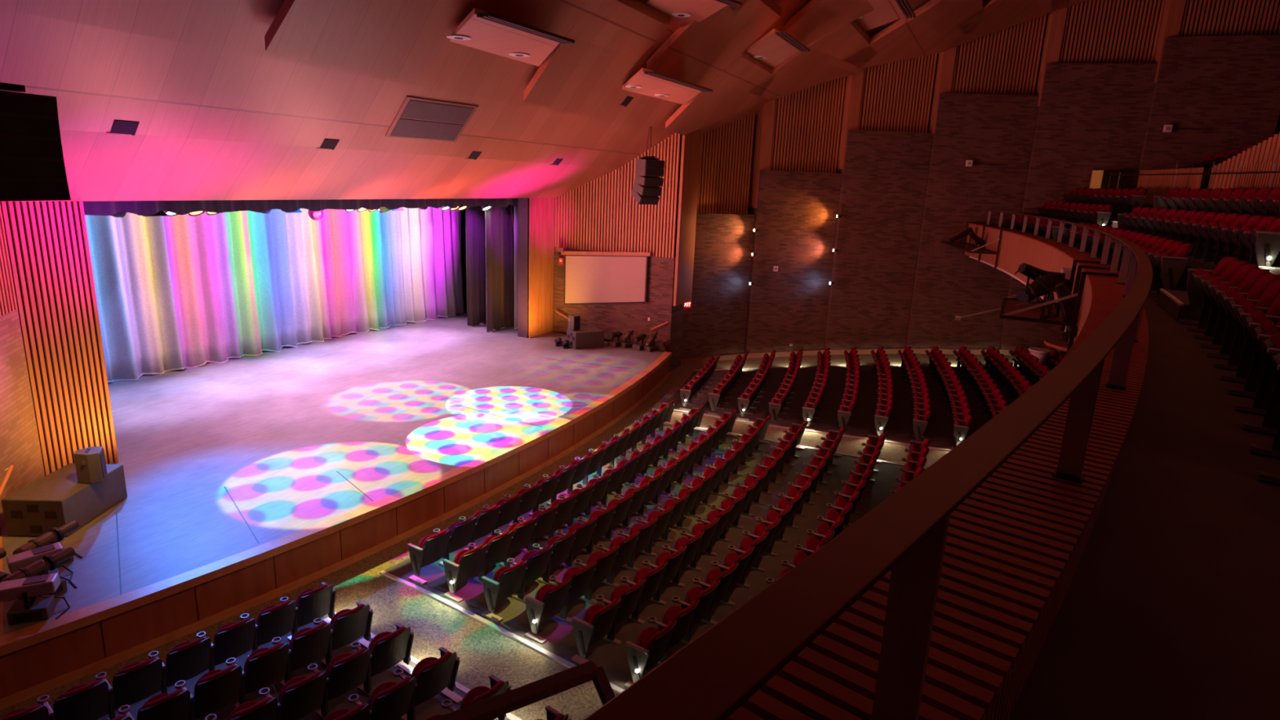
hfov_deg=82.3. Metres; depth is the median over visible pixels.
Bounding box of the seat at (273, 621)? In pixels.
[240,600,296,656]
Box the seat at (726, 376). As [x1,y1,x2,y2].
[721,370,737,398]
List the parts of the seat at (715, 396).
panel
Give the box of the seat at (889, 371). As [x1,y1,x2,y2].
[876,369,892,396]
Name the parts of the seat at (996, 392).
leg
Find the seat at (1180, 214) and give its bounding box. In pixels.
[1160,209,1188,239]
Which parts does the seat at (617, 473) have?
leg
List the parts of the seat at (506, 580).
armrest, panel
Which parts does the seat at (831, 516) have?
armrest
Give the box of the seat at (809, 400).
[804,393,822,424]
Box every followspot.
[949,226,973,244]
[964,231,985,248]
[1013,262,1071,292]
[1016,271,1065,308]
[1025,280,1078,339]
[1030,280,1075,317]
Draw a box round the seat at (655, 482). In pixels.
[629,472,663,517]
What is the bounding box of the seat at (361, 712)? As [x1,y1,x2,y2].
[323,703,370,719]
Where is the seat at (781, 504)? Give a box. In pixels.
[767,492,802,542]
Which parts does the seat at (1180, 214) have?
leg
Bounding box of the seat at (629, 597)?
[595,579,645,644]
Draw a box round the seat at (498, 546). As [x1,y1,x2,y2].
[468,530,513,583]
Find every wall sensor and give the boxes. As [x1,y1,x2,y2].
[965,160,1007,166]
[1162,124,1213,132]
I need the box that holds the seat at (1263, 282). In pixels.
[1213,273,1279,369]
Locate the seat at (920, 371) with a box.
[907,368,924,396]
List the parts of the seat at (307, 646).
leg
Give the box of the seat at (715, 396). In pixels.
[707,384,726,414]
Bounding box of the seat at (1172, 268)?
[1154,244,1194,301]
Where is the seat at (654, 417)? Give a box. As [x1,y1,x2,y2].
[635,412,659,445]
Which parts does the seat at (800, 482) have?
leg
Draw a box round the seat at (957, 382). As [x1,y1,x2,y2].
[944,379,961,409]
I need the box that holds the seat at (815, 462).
[803,452,831,493]
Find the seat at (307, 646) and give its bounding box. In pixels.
[271,622,331,686]
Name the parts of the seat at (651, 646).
armrest, panel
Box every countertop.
[1044,337,1068,351]
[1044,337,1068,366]
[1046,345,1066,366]
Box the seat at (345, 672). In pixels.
[307,647,371,719]
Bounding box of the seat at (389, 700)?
[348,675,416,719]
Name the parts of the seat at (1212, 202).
leg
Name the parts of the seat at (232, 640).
leg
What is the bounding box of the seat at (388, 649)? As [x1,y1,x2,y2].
[351,622,413,696]
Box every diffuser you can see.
[476,13,565,44]
[481,13,569,44]
[487,12,574,43]
[644,71,706,92]
[648,71,709,92]
[652,71,712,92]
[714,0,733,6]
[720,0,737,5]
[724,0,742,5]
[775,31,803,52]
[778,31,806,51]
[782,31,810,51]
[895,0,908,18]
[899,0,912,17]
[903,0,915,17]
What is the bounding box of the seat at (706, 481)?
[681,472,715,517]
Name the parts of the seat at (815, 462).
leg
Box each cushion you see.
[1,708,26,718]
[54,680,102,701]
[64,684,87,693]
[111,715,126,719]
[112,657,157,679]
[120,662,141,670]
[137,688,185,714]
[143,693,168,704]
[165,636,206,658]
[172,641,191,648]
[194,664,237,688]
[196,669,221,682]
[213,617,251,640]
[213,622,235,641]
[226,701,257,719]
[227,696,272,719]
[244,642,284,670]
[244,647,269,671]
[256,604,275,625]
[257,600,291,621]
[279,675,307,702]
[280,671,322,704]
[288,627,312,649]
[290,622,327,650]
[295,588,313,607]
[297,583,328,611]
[323,708,350,719]
[326,653,351,677]
[328,647,366,682]
[330,608,350,629]
[332,604,365,630]
[333,703,365,719]
[368,631,391,653]
[368,681,396,706]
[370,675,412,711]
[371,626,406,654]
[412,657,437,679]
[415,651,453,683]
[418,534,433,548]
[422,529,447,548]
[426,714,444,719]
[446,522,458,530]
[450,516,473,536]
[453,549,469,564]
[457,544,484,564]
[461,685,489,708]
[468,680,504,706]
[471,510,484,518]
[475,505,497,523]
[482,535,495,545]
[486,530,510,551]
[493,565,511,581]
[495,498,506,506]
[497,560,524,582]
[499,493,519,511]
[507,522,519,531]
[511,517,533,537]
[516,488,525,494]
[520,483,539,500]
[521,550,537,561]
[526,544,550,567]
[530,510,542,518]
[535,478,544,484]
[535,505,555,524]
[536,583,555,601]
[540,473,558,489]
[541,577,568,602]
[546,536,559,546]
[551,498,561,506]
[551,530,573,551]
[553,469,561,475]
[554,713,564,719]
[556,493,575,511]
[559,464,574,475]
[563,566,580,579]
[568,522,582,532]
[569,460,577,466]
[569,488,579,495]
[570,560,594,584]
[575,455,590,466]
[575,517,595,533]
[576,483,593,496]
[584,452,592,457]
[584,604,604,623]
[586,478,596,485]
[587,551,603,564]
[589,510,601,519]
[590,447,604,457]
[590,598,618,624]
[593,473,609,487]
[595,505,614,521]
[595,545,617,566]
[598,444,605,449]
[603,469,612,475]
[604,440,617,448]
[608,498,618,507]
[609,463,624,474]
[609,537,624,549]
[610,436,617,442]
[610,585,629,601]
[614,493,631,506]
[617,431,628,439]
[617,460,626,466]
[617,531,637,546]
[618,579,643,599]
[622,429,629,435]
[624,455,637,464]
[624,488,635,497]
[628,425,639,433]
[629,523,642,534]
[631,451,639,457]
[631,482,647,494]
[632,422,639,428]
[635,567,651,582]
[637,446,650,456]
[637,517,656,532]
[638,626,659,648]
[639,418,649,426]
[640,477,650,486]
[642,416,648,422]
[642,444,650,449]
[643,561,665,581]
[644,621,674,649]
[647,472,662,484]
[647,511,659,521]
[648,412,658,418]
[649,439,661,448]
[653,435,662,442]
[653,467,663,476]
[655,505,672,519]
[656,551,671,565]
[661,431,671,439]
[662,462,675,473]
[663,429,671,435]
[663,498,675,509]
[663,605,683,624]
[664,546,684,563]
[666,458,675,466]
[671,424,680,431]
[671,493,687,506]
[672,600,697,622]
[673,422,680,428]
[674,453,686,463]
[675,537,688,550]
[678,450,686,457]
[678,488,688,497]
[680,417,689,426]
[681,415,688,422]
[683,385,688,389]
[684,531,702,546]
[685,445,697,454]
[686,482,701,494]
[686,586,703,604]
[688,381,697,390]
[688,409,695,415]
[688,442,697,449]
[691,477,702,487]
[692,523,705,535]
[695,580,717,601]
[696,437,706,446]
[697,435,706,441]
[700,472,713,483]
[701,517,717,533]
[703,467,713,476]
[706,427,714,434]
[706,430,715,438]
[706,568,722,585]
[707,510,719,522]
[711,389,718,393]
[711,462,724,473]
[714,420,721,426]
[714,422,724,430]
[714,458,723,467]
[715,562,736,582]
[716,383,722,389]
[716,504,732,519]
[717,384,725,394]
[720,497,733,509]
[721,413,728,420]
[722,416,730,423]
[723,453,733,463]
[724,374,729,379]
[724,450,733,457]
[724,552,738,567]
[730,493,744,506]
[733,442,741,449]
[733,445,742,454]
[733,487,744,497]
[733,546,751,564]
[740,393,747,398]
[740,434,748,441]
[740,537,754,551]
[741,437,751,445]
[742,481,755,493]
[744,476,755,486]
[745,388,751,393]
[746,389,755,399]
[747,426,755,434]
[748,383,755,388]
[749,429,758,437]
[750,531,766,548]
[752,378,758,383]
[754,420,761,426]
[754,466,764,475]
[754,471,765,482]
[754,523,767,536]
[755,373,760,378]
[756,422,764,430]
[762,415,770,422]
[763,457,773,466]
[764,461,774,471]
[764,517,779,532]
[766,510,778,522]
[771,398,778,404]
[771,448,779,457]
[772,452,782,462]
[775,393,782,399]
[777,388,784,393]
[777,394,786,404]
[777,440,786,448]
[777,497,789,510]
[777,504,791,518]
[779,568,791,577]
[781,383,786,388]
[781,444,790,453]
[783,378,789,384]
[784,432,792,440]
[785,374,791,379]
[787,435,796,444]
[787,486,799,497]
[788,492,800,505]
[790,425,798,432]
[793,428,802,435]
[793,551,808,565]
[796,476,807,486]
[798,481,809,493]
[799,421,807,428]
[804,402,812,408]
[804,466,813,475]
[806,536,820,551]
[807,397,814,403]
[807,471,817,481]
[809,392,817,397]
[810,545,821,555]
[811,457,820,466]
[812,386,818,392]
[812,398,820,408]
[813,382,820,387]
[814,461,825,471]
[817,387,824,395]
[817,448,826,457]
[817,521,830,535]
[817,529,832,546]
[821,373,828,382]
[822,365,830,373]
[822,369,829,377]
[822,440,831,448]
[822,452,831,462]
[826,508,839,521]
[827,432,835,439]
[827,443,836,452]
[829,515,843,531]
[832,435,841,443]
[835,496,847,508]
[837,427,844,435]
[839,502,851,516]
[840,405,847,411]
[842,400,849,406]
[843,484,854,496]
[844,389,852,395]
[844,394,850,399]
[845,383,852,389]
[847,401,856,411]
[847,490,858,503]
[848,395,857,406]
[849,474,860,484]
[850,390,858,399]
[851,384,859,394]
[852,374,860,384]
[852,379,860,389]
[853,365,860,374]
[853,370,860,379]
[854,479,865,491]
[855,464,865,474]
[859,468,871,481]
[860,454,870,464]
[864,445,873,454]
[866,458,875,469]
[867,437,876,445]
[868,449,879,463]
[873,440,884,452]
[876,410,884,416]
[876,432,886,444]
[877,404,884,410]
[878,398,885,404]
[879,382,885,388]
[879,387,885,393]
[879,393,885,399]
[883,365,891,373]
[883,405,893,416]
[884,369,892,378]
[884,373,893,383]
[884,378,893,388]
[884,383,893,393]
[884,388,893,399]
[884,394,893,404]
[884,400,893,410]
[897,482,905,489]
[902,471,912,481]
[905,462,915,471]
[908,452,917,462]
[910,443,919,452]
[911,360,919,368]
[911,466,924,479]
[912,364,921,373]
[913,391,919,397]
[914,368,923,377]
[914,397,920,403]
[914,414,921,420]
[915,373,924,382]
[915,403,921,408]
[915,408,921,414]
[915,456,926,471]
[917,377,926,386]
[917,447,928,462]
[919,382,928,392]
[919,438,929,451]
[920,387,928,397]
[920,392,930,403]
[921,398,930,408]
[921,404,931,415]
[921,410,932,421]
[941,361,951,369]
[944,365,953,374]
[946,370,955,379]
[949,374,959,384]
[951,379,961,389]
[951,400,957,406]
[952,406,959,413]
[953,385,964,395]
[954,413,960,419]
[955,390,965,400]
[955,419,961,425]
[957,395,968,406]
[959,402,969,413]
[960,408,971,420]
[961,414,973,426]
[971,360,981,369]
[974,364,984,373]
[977,369,987,378]
[981,373,991,383]
[984,378,995,388]
[986,383,998,393]
[990,388,1001,399]
[990,404,996,410]
[993,394,1004,404]
[995,400,1007,411]
[1002,361,1012,370]
[1007,365,1017,374]
[1011,370,1021,379]
[1015,375,1026,385]
[1019,380,1030,390]
[1024,385,1031,392]
[1028,357,1038,365]
[1033,360,1043,369]
[1038,365,1048,374]
[1039,217,1048,224]
[1043,369,1051,377]
[1051,218,1060,226]
[1056,219,1066,226]
[1063,202,1078,217]
[1070,203,1084,218]
[1075,222,1086,231]
[1080,203,1091,210]
[1087,204,1097,211]
[1088,224,1099,233]
[1088,225,1106,244]
[1093,204,1105,212]
[1096,204,1112,222]
[1097,188,1107,195]
[1100,226,1112,235]
[1104,188,1115,195]
[1108,227,1119,233]
[1111,188,1122,195]
[1114,228,1125,235]
[1119,188,1130,195]
[1120,230,1133,239]
[1124,206,1143,226]
[1126,188,1138,195]
[1126,231,1139,241]
[1132,232,1146,244]
[1135,188,1146,195]
[1137,207,1151,217]
[1138,234,1154,246]
[1140,208,1160,228]
[1140,245,1147,250]
[1145,235,1161,248]
[1146,214,1154,223]
[1146,248,1155,253]
[1148,208,1169,229]
[1152,237,1168,250]
[1153,249,1161,255]
[1155,215,1163,224]
[1158,241,1185,270]
[1159,194,1167,201]
[1159,240,1177,253]
[1160,188,1180,208]
[1160,252,1168,256]
[1163,208,1178,219]
[1163,216,1171,224]
[1165,209,1188,232]
[1168,194,1176,202]
[1171,217,1180,226]
[1173,244,1193,257]
[1177,195,1186,203]
[1180,218,1189,226]
[1182,210,1198,222]
[1183,211,1208,235]
[1186,188,1200,197]
[1188,195,1196,203]
[1190,219,1199,229]
[1192,211,1218,237]
[1194,267,1204,275]
[1195,188,1212,198]
[1198,195,1207,203]
[1199,220,1208,231]
[1200,257,1237,293]
[1201,271,1213,279]
[1202,212,1229,239]
[1208,195,1218,204]
[1208,260,1248,299]
[1209,222,1218,231]
[1209,276,1221,285]
[1212,213,1240,241]
[1217,281,1230,291]
[1219,195,1229,204]
[1219,222,1230,233]
[1222,214,1253,243]
[1225,268,1270,312]
[1225,287,1238,297]
[1227,264,1258,287]
[1230,224,1240,236]
[1231,195,1240,204]
[1233,215,1265,245]
[1233,273,1279,319]
[1233,293,1247,305]
[1240,226,1252,238]
[1241,301,1257,313]
[1242,279,1279,328]
[1243,195,1253,204]
[1244,216,1278,248]
[1250,309,1268,323]
[1251,293,1279,338]
[1252,227,1262,233]
[1256,195,1266,205]
[1260,320,1279,335]
[1267,217,1279,231]
[1268,195,1279,206]
[1270,331,1279,348]
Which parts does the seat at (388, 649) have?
armrest, leg, armrest, panel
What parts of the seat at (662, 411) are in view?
leg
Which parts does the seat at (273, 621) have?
leg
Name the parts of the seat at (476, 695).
armrest, armrest, panel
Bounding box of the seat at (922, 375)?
[909,373,925,401]
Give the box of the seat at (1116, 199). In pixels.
[1111,188,1130,219]
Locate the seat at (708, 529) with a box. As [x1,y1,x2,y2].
[680,517,719,571]
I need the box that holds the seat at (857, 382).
[844,379,860,409]
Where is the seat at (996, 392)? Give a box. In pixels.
[982,388,1001,420]
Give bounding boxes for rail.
[583,209,1152,719]
[1107,163,1279,189]
[1173,152,1242,168]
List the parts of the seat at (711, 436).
leg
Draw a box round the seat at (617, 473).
[592,463,626,506]
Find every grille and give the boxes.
[0,93,57,115]
[0,115,60,137]
[0,137,62,157]
[0,159,66,177]
[0,181,70,199]
[99,448,106,479]
[573,316,580,329]
[639,198,659,204]
[642,188,662,195]
[644,178,663,186]
[645,160,664,168]
[645,168,664,176]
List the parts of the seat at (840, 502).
armrest, leg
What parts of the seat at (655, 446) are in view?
leg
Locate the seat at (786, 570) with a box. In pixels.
[765,568,791,583]
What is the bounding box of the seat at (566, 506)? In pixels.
[538,493,577,540]
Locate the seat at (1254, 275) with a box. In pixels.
[1206,268,1271,358]
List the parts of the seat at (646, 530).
leg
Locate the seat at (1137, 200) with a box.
[1127,188,1147,210]
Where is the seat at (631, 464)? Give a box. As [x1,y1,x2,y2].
[608,455,639,497]
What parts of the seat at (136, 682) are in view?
armrest, leg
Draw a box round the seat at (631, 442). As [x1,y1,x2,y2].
[613,425,640,461]
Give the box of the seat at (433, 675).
[393,646,462,719]
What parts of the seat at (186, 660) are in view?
armrest, leg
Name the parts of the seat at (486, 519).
leg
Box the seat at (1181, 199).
[1176,188,1201,210]
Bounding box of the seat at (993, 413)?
[991,405,1007,417]
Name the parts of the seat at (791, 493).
armrest, leg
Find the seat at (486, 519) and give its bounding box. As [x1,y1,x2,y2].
[458,505,500,550]
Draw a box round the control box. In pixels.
[1060,267,1071,279]
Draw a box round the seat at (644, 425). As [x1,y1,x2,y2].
[624,418,650,453]
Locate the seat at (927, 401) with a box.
[911,398,931,430]
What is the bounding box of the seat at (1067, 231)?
[1063,222,1086,248]
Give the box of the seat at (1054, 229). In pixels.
[1050,219,1067,240]
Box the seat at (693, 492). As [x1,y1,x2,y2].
[667,482,702,529]
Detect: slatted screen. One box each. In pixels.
[1137,167,1207,204]
[1204,133,1279,189]
[1235,160,1279,189]
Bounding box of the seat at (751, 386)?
[746,379,763,408]
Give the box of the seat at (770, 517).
[755,504,792,556]
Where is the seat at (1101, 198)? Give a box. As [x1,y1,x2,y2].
[1097,188,1115,204]
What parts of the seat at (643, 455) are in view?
leg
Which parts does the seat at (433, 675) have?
armrest, leg, armrest, panel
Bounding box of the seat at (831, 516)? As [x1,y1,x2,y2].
[817,502,853,537]
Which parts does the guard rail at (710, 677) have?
post, post, post, post, post, post, post, post, plate, post, post, post, post, post, post, plate, post, post, post, post, post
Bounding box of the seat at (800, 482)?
[787,471,818,516]
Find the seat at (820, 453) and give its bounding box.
[809,443,837,484]
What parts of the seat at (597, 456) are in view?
leg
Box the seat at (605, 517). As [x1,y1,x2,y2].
[577,505,616,554]
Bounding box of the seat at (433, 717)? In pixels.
[426,709,458,719]
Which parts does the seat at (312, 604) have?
leg, armrest, panel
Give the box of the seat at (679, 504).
[653,493,688,542]
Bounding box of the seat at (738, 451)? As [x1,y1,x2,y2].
[715,445,744,485]
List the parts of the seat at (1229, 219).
leg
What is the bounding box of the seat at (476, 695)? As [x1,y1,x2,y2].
[441,674,511,719]
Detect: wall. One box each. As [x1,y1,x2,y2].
[0,200,118,475]
[0,204,44,536]
[460,207,555,306]
[517,198,555,337]
[553,133,683,348]
[660,303,684,371]
[673,129,701,306]
[681,113,755,359]
[744,76,845,353]
[823,53,937,350]
[905,14,1046,349]
[998,0,1164,351]
[1134,0,1279,188]
[1274,112,1279,134]
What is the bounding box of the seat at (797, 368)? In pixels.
[785,366,799,393]
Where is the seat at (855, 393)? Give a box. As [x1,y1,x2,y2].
[841,390,859,421]
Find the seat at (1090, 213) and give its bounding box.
[1086,204,1105,224]
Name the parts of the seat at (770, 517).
armrest, leg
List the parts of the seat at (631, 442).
leg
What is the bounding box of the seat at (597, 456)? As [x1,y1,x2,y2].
[574,447,605,486]
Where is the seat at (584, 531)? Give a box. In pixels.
[555,517,597,568]
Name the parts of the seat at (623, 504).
leg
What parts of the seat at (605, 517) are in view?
leg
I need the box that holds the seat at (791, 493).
[777,481,811,528]
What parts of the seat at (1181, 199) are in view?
leg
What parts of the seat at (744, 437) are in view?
leg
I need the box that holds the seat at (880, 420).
[874,405,893,439]
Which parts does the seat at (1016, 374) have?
leg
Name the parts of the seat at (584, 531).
leg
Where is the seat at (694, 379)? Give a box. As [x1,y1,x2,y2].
[692,372,706,399]
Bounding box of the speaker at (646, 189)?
[631,127,664,204]
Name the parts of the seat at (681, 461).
leg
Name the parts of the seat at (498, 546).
leg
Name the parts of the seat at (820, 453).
leg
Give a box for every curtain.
[82,198,518,215]
[84,206,464,382]
[465,205,486,326]
[465,220,466,312]
[484,204,514,332]
[514,206,518,329]
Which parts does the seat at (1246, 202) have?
leg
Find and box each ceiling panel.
[264,0,465,81]
[446,7,574,66]
[465,0,593,36]
[523,0,670,116]
[646,0,782,87]
[665,50,773,135]
[749,19,876,99]
[780,0,874,46]
[846,0,984,68]
[938,0,1066,49]
[1051,0,1088,12]
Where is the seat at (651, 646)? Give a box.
[624,620,676,688]
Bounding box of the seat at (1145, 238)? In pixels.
[1130,234,1154,256]
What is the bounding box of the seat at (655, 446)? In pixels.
[634,439,662,477]
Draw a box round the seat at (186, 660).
[148,636,211,693]
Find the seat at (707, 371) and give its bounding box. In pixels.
[694,368,710,395]
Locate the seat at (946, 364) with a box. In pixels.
[935,361,951,388]
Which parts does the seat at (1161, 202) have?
panel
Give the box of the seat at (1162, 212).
[1144,208,1169,235]
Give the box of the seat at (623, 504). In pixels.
[596,493,634,541]
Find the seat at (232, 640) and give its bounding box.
[196,617,255,671]
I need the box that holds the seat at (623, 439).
[601,431,630,467]
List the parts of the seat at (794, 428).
leg, panel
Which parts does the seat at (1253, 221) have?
leg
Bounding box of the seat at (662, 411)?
[644,405,667,438]
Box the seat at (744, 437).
[733,429,759,467]
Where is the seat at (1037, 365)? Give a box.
[1027,360,1044,386]
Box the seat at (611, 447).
[588,440,618,477]
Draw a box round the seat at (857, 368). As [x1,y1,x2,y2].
[846,365,861,377]
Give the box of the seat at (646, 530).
[617,517,657,571]
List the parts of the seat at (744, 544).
armrest, leg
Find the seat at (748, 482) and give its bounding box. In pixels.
[734,471,767,516]
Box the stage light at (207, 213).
[206,212,218,215]
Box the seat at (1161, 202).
[1153,188,1181,209]
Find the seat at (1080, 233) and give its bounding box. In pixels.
[1078,224,1099,253]
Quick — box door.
[1088,169,1103,188]
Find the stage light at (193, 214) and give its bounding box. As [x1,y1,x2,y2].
[188,211,204,216]
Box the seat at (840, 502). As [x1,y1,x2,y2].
[826,490,860,533]
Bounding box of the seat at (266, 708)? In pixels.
[204,696,278,719]
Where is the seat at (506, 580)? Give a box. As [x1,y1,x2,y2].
[481,560,528,622]
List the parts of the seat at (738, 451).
leg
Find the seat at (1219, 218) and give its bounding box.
[1195,212,1229,264]
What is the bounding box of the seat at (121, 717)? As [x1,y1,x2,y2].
[104,715,132,719]
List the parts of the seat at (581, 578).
armrest, leg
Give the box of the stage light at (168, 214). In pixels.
[164,210,177,216]
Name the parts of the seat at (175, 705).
armrest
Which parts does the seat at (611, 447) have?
leg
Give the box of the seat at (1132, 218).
[1128,207,1151,232]
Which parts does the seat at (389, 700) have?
armrest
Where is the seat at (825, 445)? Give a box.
[815,435,841,474]
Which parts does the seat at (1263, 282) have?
armrest, leg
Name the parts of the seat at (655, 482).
leg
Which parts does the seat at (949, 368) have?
leg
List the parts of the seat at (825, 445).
leg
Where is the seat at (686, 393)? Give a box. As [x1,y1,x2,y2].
[679,381,697,410]
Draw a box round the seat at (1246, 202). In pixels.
[1240,187,1273,216]
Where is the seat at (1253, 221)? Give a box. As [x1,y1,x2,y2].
[1226,215,1265,261]
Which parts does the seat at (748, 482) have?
leg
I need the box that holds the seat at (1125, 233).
[1110,230,1133,271]
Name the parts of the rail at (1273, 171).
post, rail, post, post, post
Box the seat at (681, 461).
[657,453,688,495]
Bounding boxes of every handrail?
[0,465,13,496]
[432,660,615,719]
[650,321,668,330]
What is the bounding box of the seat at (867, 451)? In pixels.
[857,440,884,481]
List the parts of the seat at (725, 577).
armrest, leg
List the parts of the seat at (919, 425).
armrest, panel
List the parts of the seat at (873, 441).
panel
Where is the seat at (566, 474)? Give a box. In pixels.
[542,464,576,505]
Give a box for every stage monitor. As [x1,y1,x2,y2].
[73,446,106,484]
[568,314,580,330]
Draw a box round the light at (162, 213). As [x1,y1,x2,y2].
[142,210,166,216]
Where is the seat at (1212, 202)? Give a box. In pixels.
[1206,188,1235,213]
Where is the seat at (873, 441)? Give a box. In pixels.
[861,432,887,471]
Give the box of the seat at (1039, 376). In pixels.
[1036,369,1051,380]
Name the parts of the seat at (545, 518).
leg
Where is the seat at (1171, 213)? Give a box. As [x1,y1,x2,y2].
[1152,208,1178,237]
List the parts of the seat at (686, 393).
panel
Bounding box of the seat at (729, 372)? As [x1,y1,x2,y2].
[724,366,740,393]
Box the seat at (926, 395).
[911,392,930,423]
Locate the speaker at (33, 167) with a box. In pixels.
[0,82,71,201]
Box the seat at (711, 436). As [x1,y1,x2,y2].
[689,430,716,467]
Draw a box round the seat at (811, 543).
[795,529,834,556]
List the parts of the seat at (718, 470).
leg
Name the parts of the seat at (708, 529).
armrest, leg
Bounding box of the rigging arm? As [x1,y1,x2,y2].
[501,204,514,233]
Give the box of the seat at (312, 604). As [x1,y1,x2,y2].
[280,582,336,640]
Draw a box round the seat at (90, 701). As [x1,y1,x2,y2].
[37,680,108,719]
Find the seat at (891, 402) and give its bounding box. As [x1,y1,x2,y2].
[874,400,893,432]
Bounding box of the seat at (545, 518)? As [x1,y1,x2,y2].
[517,505,558,552]
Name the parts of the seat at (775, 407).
panel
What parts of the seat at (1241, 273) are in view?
leg, armrest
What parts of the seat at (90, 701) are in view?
armrest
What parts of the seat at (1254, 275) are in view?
leg, armrest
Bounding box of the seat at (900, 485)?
[889,476,915,493]
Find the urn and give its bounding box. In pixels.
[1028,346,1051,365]
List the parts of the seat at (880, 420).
armrest, panel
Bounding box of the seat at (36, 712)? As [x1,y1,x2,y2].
[0,704,48,719]
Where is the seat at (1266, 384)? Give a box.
[1235,309,1279,414]
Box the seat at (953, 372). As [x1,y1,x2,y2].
[940,370,956,398]
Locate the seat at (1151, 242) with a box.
[1135,235,1161,248]
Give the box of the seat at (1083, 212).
[1080,204,1097,223]
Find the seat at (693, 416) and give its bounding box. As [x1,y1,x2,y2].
[674,411,698,445]
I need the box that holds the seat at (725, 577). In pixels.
[692,562,737,625]
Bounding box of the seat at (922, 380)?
[910,377,927,406]
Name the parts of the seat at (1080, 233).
leg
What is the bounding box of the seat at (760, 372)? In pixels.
[755,365,770,392]
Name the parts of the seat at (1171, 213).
leg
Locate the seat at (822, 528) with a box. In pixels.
[806,515,844,541]
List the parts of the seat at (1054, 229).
panel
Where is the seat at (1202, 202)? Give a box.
[1195,188,1223,212]
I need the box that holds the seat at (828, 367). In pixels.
[815,365,830,392]
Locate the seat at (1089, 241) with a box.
[1086,225,1106,253]
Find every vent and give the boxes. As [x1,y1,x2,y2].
[22,573,49,585]
[31,543,55,555]
[106,119,139,136]
[316,137,339,150]
[385,95,478,142]
[464,151,481,159]
[549,158,563,165]
[617,96,633,106]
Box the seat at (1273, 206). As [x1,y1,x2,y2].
[1265,195,1279,217]
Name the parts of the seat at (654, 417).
leg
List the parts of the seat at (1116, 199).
leg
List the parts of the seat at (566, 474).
leg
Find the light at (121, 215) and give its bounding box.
[111,212,126,217]
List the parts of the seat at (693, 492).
leg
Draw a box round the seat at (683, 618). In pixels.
[648,600,699,664]
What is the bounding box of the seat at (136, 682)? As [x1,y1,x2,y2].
[95,657,162,719]
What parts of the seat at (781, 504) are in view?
armrest, leg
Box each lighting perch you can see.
[940,221,1022,267]
[999,259,1127,352]
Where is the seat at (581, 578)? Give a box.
[548,560,596,622]
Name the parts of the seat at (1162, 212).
leg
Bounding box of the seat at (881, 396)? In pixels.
[877,388,894,402]
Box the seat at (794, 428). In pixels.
[782,421,808,457]
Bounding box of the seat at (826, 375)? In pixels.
[813,373,829,402]
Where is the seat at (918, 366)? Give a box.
[906,364,922,391]
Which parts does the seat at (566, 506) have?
leg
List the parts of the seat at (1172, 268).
panel, armrest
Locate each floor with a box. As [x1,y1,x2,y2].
[0,353,1018,719]
[0,536,3,635]
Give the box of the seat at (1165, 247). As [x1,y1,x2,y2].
[1144,240,1177,293]
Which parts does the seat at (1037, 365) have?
leg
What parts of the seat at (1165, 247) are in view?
leg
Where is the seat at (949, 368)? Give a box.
[937,365,954,393]
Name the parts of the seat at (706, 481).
leg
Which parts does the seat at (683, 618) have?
armrest, leg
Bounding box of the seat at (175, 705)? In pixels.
[118,688,190,719]
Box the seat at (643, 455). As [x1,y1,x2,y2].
[621,446,651,486]
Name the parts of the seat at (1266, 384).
leg, armrest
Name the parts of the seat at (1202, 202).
leg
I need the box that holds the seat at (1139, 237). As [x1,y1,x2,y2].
[1121,232,1146,278]
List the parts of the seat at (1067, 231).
panel, leg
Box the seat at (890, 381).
[876,378,893,406]
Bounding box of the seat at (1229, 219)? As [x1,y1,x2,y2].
[1205,213,1240,266]
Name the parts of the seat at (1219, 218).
leg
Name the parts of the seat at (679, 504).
leg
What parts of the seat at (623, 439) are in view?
leg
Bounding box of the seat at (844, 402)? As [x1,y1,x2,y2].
[839,395,857,427]
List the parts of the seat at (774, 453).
leg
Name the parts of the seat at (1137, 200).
panel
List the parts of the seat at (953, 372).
leg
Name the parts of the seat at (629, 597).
armrest, leg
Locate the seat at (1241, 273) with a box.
[1200,264,1260,348]
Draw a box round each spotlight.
[0,546,76,599]
[0,547,9,581]
[0,573,70,625]
[5,542,73,582]
[13,520,82,568]
[608,331,622,346]
[620,328,635,348]
[631,333,646,351]
[644,330,658,351]
[652,338,665,351]
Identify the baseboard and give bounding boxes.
[680,353,744,364]
[746,350,824,358]
[829,348,904,355]
[911,348,1000,354]
[1000,349,1030,355]
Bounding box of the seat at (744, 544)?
[728,531,768,588]
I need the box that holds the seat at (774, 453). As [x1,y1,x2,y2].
[763,444,791,484]
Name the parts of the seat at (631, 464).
leg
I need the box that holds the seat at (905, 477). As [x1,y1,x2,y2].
[894,466,924,484]
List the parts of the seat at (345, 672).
armrest, leg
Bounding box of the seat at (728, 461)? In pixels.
[705,453,735,495]
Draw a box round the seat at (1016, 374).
[1004,370,1022,399]
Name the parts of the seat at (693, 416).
leg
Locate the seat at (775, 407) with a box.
[768,394,786,426]
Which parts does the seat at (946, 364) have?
leg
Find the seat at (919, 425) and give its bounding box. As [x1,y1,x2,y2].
[912,410,932,440]
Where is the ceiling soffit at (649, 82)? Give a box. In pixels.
[622,67,712,104]
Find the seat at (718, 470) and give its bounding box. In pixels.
[693,462,725,506]
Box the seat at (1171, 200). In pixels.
[1166,188,1191,210]
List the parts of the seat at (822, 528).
armrest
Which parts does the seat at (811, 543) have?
armrest, leg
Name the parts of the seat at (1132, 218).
leg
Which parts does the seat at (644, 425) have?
leg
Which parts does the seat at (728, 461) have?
leg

